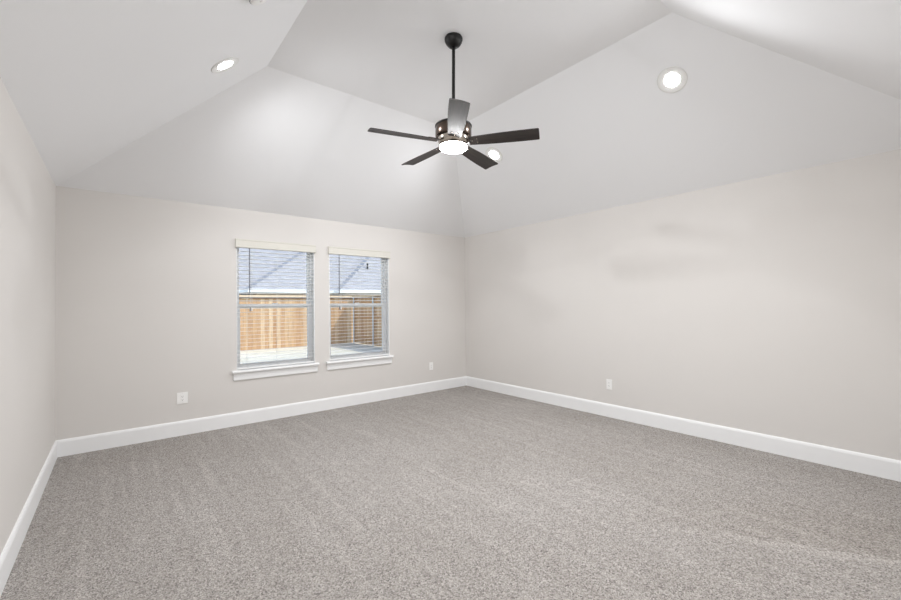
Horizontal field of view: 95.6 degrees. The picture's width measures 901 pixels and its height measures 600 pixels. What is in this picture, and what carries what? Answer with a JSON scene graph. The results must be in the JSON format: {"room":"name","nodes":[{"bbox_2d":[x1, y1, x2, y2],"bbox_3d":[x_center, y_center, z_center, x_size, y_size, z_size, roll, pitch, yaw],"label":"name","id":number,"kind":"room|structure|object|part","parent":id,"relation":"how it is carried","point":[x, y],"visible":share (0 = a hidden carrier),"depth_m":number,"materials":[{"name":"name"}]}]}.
{"room":"empty bedroom","nodes":[
{"label":"empty bedroom","id":0,"kind":"room"},
{"bbox_2d":[0,77,55,554],"bbox_3d":[-1.961,0.071,1.592,0.160,2.600,5.241,0,-1,-39],"label":"wall","id":1,"kind":"structure","parent":0,"point":[27,187],"depth_m":2.46,"materials":[{"name":"paint"}]},
{"bbox_2d":[0,441,56,596],"bbox_3d":[-1.875,1.295,1.624,0.016,0.151,5.225,0,-1,-39],"label":"baseboard","id":2,"kind":"structure","parent":1,"relation":"attached to","point":[8,556],"depth_m":2.37,"materials":[{"name":"white wood"}]},
{"bbox_2d":[55,186,465,439],"bbox_3d":[-1.701,0.118,5.282,5.216,2.600,0.160,0,-1,-39],"label":"wall","id":3,"kind":"structure","parent":0,"point":[146,299],"depth_m":4.32,"materials":[{"name":"paint"}]},
{"bbox_2d":[177,392,187,403],"bbox_3d":[-2.796,1.030,4.263,0.096,0.117,0.009,0,-1,-39],"label":"wall outlet","id":4,"kind":"object","parent":3,"relation":"attached to","point":[182,397],"visible":1,"depth_m":4.26,"materials":[{"name":"plastic"}]},
{"bbox_2d":[55,376,466,457],"bbox_3d":[-1.633,1.341,5.197,4.896,0.151,0.016,0,-1,-39],"label":"baseboard","id":5,"kind":"structure","parent":3,"relation":"attached to","point":[89,443],"depth_m":4.54,"materials":[{"name":"white wood"}]},
{"bbox_2d":[232,247,319,380],"bbox_3d":[-2.098,0.123,4.920,0.982,1.581,0.200,0,-1,-39],"label":"window","id":6,"kind":"structure","parent":3,"relation":"in","point":[252,373],"depth_m":4.97,"materials":[{"name":"white plastic"}]},
{"bbox_3d":[-2.150,-0.267,4.992,0.832,0.738,0.024,0,-1,-39],"label":"sash","id":7,"kind":"part","parent":6,"relation":"part of","materials":[{"name":"clear glass"}]},
{"bbox_3d":[-2.126,0.416,4.962,0.832,0.721,0.026,0,-1,-39],"label":"sash","id":8,"kind":"part","parent":6,"relation":"part of","materials":[{"name":"clear glass"}]},
{"bbox_2d":[235,238,315,369],"bbox_3d":[-2.072,0.057,4.894,0.914,1.477,0.093,0,-1,-39],"label":"window blind","id":9,"kind":"object","parent":6,"relation":"attached to","point":[239,243],"visible":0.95,"depth_m":4.87,"materials":[{"name":"white plastic"}]},
{"bbox_3d":[-2.076,0.787,4.900,0.874,0.016,0.050,0,-1,-39],"label":"rail","id":10,"kind":"part","parent":9,"relation":"part of","materials":[{"name":"white plastic"}]},
{"bbox_2d":[326,258,393,369],"bbox_3d":[-1.258,0.124,5.603,0.978,1.581,0.200,0,-1,-39],"label":"window","id":11,"kind":"structure","parent":3,"relation":"in","point":[385,359],"depth_m":5.71,"materials":[{"name":"white plastic"}]},
{"bbox_3d":[-1.310,-0.266,5.675,0.828,0.738,0.024,0,-1,-39],"label":"sash","id":12,"kind":"part","parent":11,"relation":"part of","materials":[{"name":"clear glass"}]},
{"bbox_3d":[-1.286,0.417,5.645,0.828,0.721,0.026,0,-1,-39],"label":"sash","id":13,"kind":"part","parent":11,"relation":"part of","materials":[{"name":"clear glass"}]},
{"bbox_2d":[328,246,389,360],"bbox_3d":[-1.232,0.057,5.577,0.910,1.477,0.093,0,-1,-39],"label":"window blind","id":14,"kind":"object","parent":11,"relation":"attached to","point":[339,251],"visible":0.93,"depth_m":5.56,"materials":[{"name":"white plastic"}]},
{"bbox_3d":[-1.236,0.788,5.583,0.870,0.016,0.050,0,-1,-39],"label":"rail","id":15,"kind":"part","parent":14,"relation":"part of","materials":[{"name":"white plastic"}]},
{"bbox_2d":[429,362,432,369],"bbox_3d":[-0.298,1.030,6.293,0.070,0.117,0.009,0,-1,-39],"label":"wall outlet","id":16,"kind":"object","parent":3,"relation":"attached to","point":[430,363],"visible":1,"depth_m":6.29,"materials":[{"name":"plastic"}]},
{"bbox_2d":[0,0,900,237],"bbox_3d":[-0.016,-1.637,3.209,4.896,1.139,5.241,0,-1,-39],"label":"ceiling","id":17,"kind":"structure","parent":0,"point":[124,97],"depth_m":3.41,"materials":[{"name":"paint"}]},
{"bbox_2d":[211,57,238,72],"bbox_3d":[-1.720,-1.786,3.120,0.188,0.131,0.226,0,-1,-42],"label":"recessed light","id":18,"kind":"object","parent":17,"relation":"in","point":[226,64],"visible":1,"depth_m":3.10,"materials":[{"name":"white"}]},
{"bbox_2d":[247,0,266,5],"bbox_3d":[-1.142,-1.796,2.417,0.131,0.098,0.135,-1,-1,1],"label":"smoke detector","id":19,"kind":"object","parent":17,"relation":"attached to","point":[253,2],"visible":1,"depth_m":2.42,"materials":[{"name":"plastic"}]},
{"bbox_2d":[368,32,539,169],"bbox_3d":[-0.005,-1.617,3.259,1.296,0.898,1.233,1,-1,-39],"label":"ceiling fan","id":20,"kind":"object","parent":17,"relation":"hanging from","point":[452,133],"visible":1,"depth_m":3.13,"materials":[{"name":"black metal"}]},
{"bbox_3d":[-0.344,-1.237,3.076,0.537,0.010,0.136,0,11,-21],"label":"blade","id":21,"kind":"part","parent":20,"relation":"part of","materials":[{"name":"black wood"}]},
{"bbox_3d":[-0.226,-1.231,3.523,0.136,0.010,0.537,-15,9,-38],"label":"blade","id":22,"kind":"part","parent":20,"relation":"part of","materials":[{"name":"black wood"}]},
{"bbox_2d":[440,141,466,153],"bbox_3d":[0.023,-1.184,3.217,0.218,0.030,0.218,1,-1,-39],"label":"diffuser","id":23,"kind":"object","parent":20,"relation":"attached to","point":[450,147],"depth_m":3.16,"materials":[{"name":"white glass"}]},
{"bbox_3d":[0.044,-1.240,2.825,0.136,0.010,0.537,12,-1,-3],"label":"blade","id":24,"kind":"part","parent":20,"relation":"part of","materials":[{"name":"grey metal"}]},
{"bbox_3d":[0.236,-1.230,3.549,0.136,0.010,0.537,-15,-9,32],"label":"blade","id":25,"kind":"part","parent":20,"relation":"part of","materials":[{"name":"brown wood"}]},
{"bbox_3d":[0.403,-1.235,3.117,0.537,0.010,0.136,0,-13,15],"label":"blade","id":26,"kind":"part","parent":20,"relation":"part of","materials":[{"name":"brown wood"}]},
{"bbox_2d":[485,147,502,162],"bbox_3d":[0.526,-1.746,4.946,0.224,0.138,0.185,-1,-1,39],"label":"recessed light","id":27,"kind":"object","parent":17,"relation":"in","point":[493,153],"visible":0.91,"depth_m":4.93,"materials":[{"name":"white"}]},
{"bbox_2d":[657,66,687,92],"bbox_3d":[1.810,-1.792,3.341,0.224,0.138,0.185,-1,-1,39],"label":"recessed light","id":28,"kind":"object","parent":17,"relation":"in","point":[668,79],"visible":1,"depth_m":3.33,"materials":[{"name":"white"}]},
{"bbox_2d":[0,386,900,599],"bbox_3d":[0.015,1.422,3.167,5.216,0.100,5.561,0,-1,-39],"label":"floor","id":29,"kind":"structure","parent":0,"point":[463,492],"depth_m":2.58,"materials":[{"name":"grey carpet"}]},
{"bbox_2d":[465,149,900,460],"bbox_3d":[1.964,0.074,4.780,0.160,2.600,5.241,0,-1,-39],"label":"wall","id":30,"kind":"structure","parent":0,"point":[768,305],"depth_m":3.87,"materials":[{"name":"paint"}]},
{"bbox_2d":[606,379,611,389],"bbox_3d":[1.855,0.995,4.779,0.009,0.117,0.070,0,-1,-39],"label":"wall outlet","id":31,"kind":"object","parent":30,"relation":"attached to","point":[608,381],"visible":1,"depth_m":4.78,"materials":[{"name":"plastic"}]},
{"bbox_2d":[466,376,900,481],"bbox_3d":[1.913,1.298,4.702,0.016,0.151,5.225,0,-1,-39],"label":"baseboard","id":32,"kind":"structure","parent":30,"relation":"attached to","point":[877,466],"depth_m":3.86,"materials":[{"name":"white wood"}]},
{"label":"outside","id":33,"kind":"structure","parent":0,"visible":0},
{"bbox_2d":[240,343,381,363],"bbox_3d":[-12.017,2.272,32.232,58.000,0.300,54.746,0,-1,-39],"label":"ground","id":34,"kind":"structure","parent":33,"point":[355,348],"depth_m":13.96,"materials":[{"name":"white concrete"}]},
{"bbox_2d":[239,295,352,350],"bbox_3d":[-13.256,0.828,9.701,23.660,1.960,0.170,0,-1,-39],"label":"fence","id":35,"kind":"object","parent":34,"relation":"on","point":[246,337],"visible":0.25,"depth_m":15.33,"materials":[{"name":"brown wood"}]},
{"bbox_3d":[-13.265,-0.116,9.714,23.660,0.072,0.170,0,-1,-39],"label":"cap rail","id":36,"kind":"part","parent":35,"relation":"part of","materials":[{"name":"beige wood"}]},
{"bbox_2d":[239,248,380,298],"bbox_3d":[-11.277,-1.923,32.910,44.000,8.090,20.470,0,-1,-39],"label":"house","id":37,"kind":"structure","parent":34,"relation":"on","point":[366,286],"depth_m":25.42,"materials":[{"name":"grey"}]},
{"bbox_2d":[352,295,381,346],"bbox_3d":[-0.808,0.756,13.122,0.194,1.980,10.200,0,-1,-39],"label":"fence","id":38,"kind":"object","parent":34,"relation":"on","point":[375,312],"visible":0.2,"depth_m":16.11,"materials":[{"name":"wood"}]},
{"bbox_3d":[-4.019,0.881,16.966,0.058,1.900,0.060,0,-1,-39],"label":"post","id":39,"kind":"part","parent":38,"relation":"part of","materials":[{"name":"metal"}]},
{"bbox_3d":[-0.809,-0.198,13.143,0.170,0.072,10.200,0,-1,-39],"label":"cap rail","id":40,"kind":"part","parent":38,"relation":"part of","materials":[{"name":"beige wood"}]},
{"bbox_3d":[-0.830,0.024,13.121,0.038,0.085,10.200,0,-1,-39],"label":"rail","id":41,"kind":"part","parent":38,"relation":"part of","materials":[{"name":"brown wood"}]},
{"bbox_3d":[-0.823,0.647,13.112,0.038,0.085,10.200,0,-1,-39],"label":"rail","id":42,"kind":"part","parent":38,"relation":"part of","materials":[{"name":"brown wood"}]},
{"bbox_3d":[-0.815,1.453,13.101,0.038,0.085,10.200,0,-1,-39],"label":"rail","id":43,"kind":"part","parent":38,"relation":"part of","materials":[{"name":"brown wood"}]},
{"bbox_3d":[-2.973,0.853,15.678,0.058,1.900,0.060,0,-1,-39],"label":"post","id":44,"kind":"part","parent":38,"relation":"part of","materials":[{"name":"metal"}]}
]}

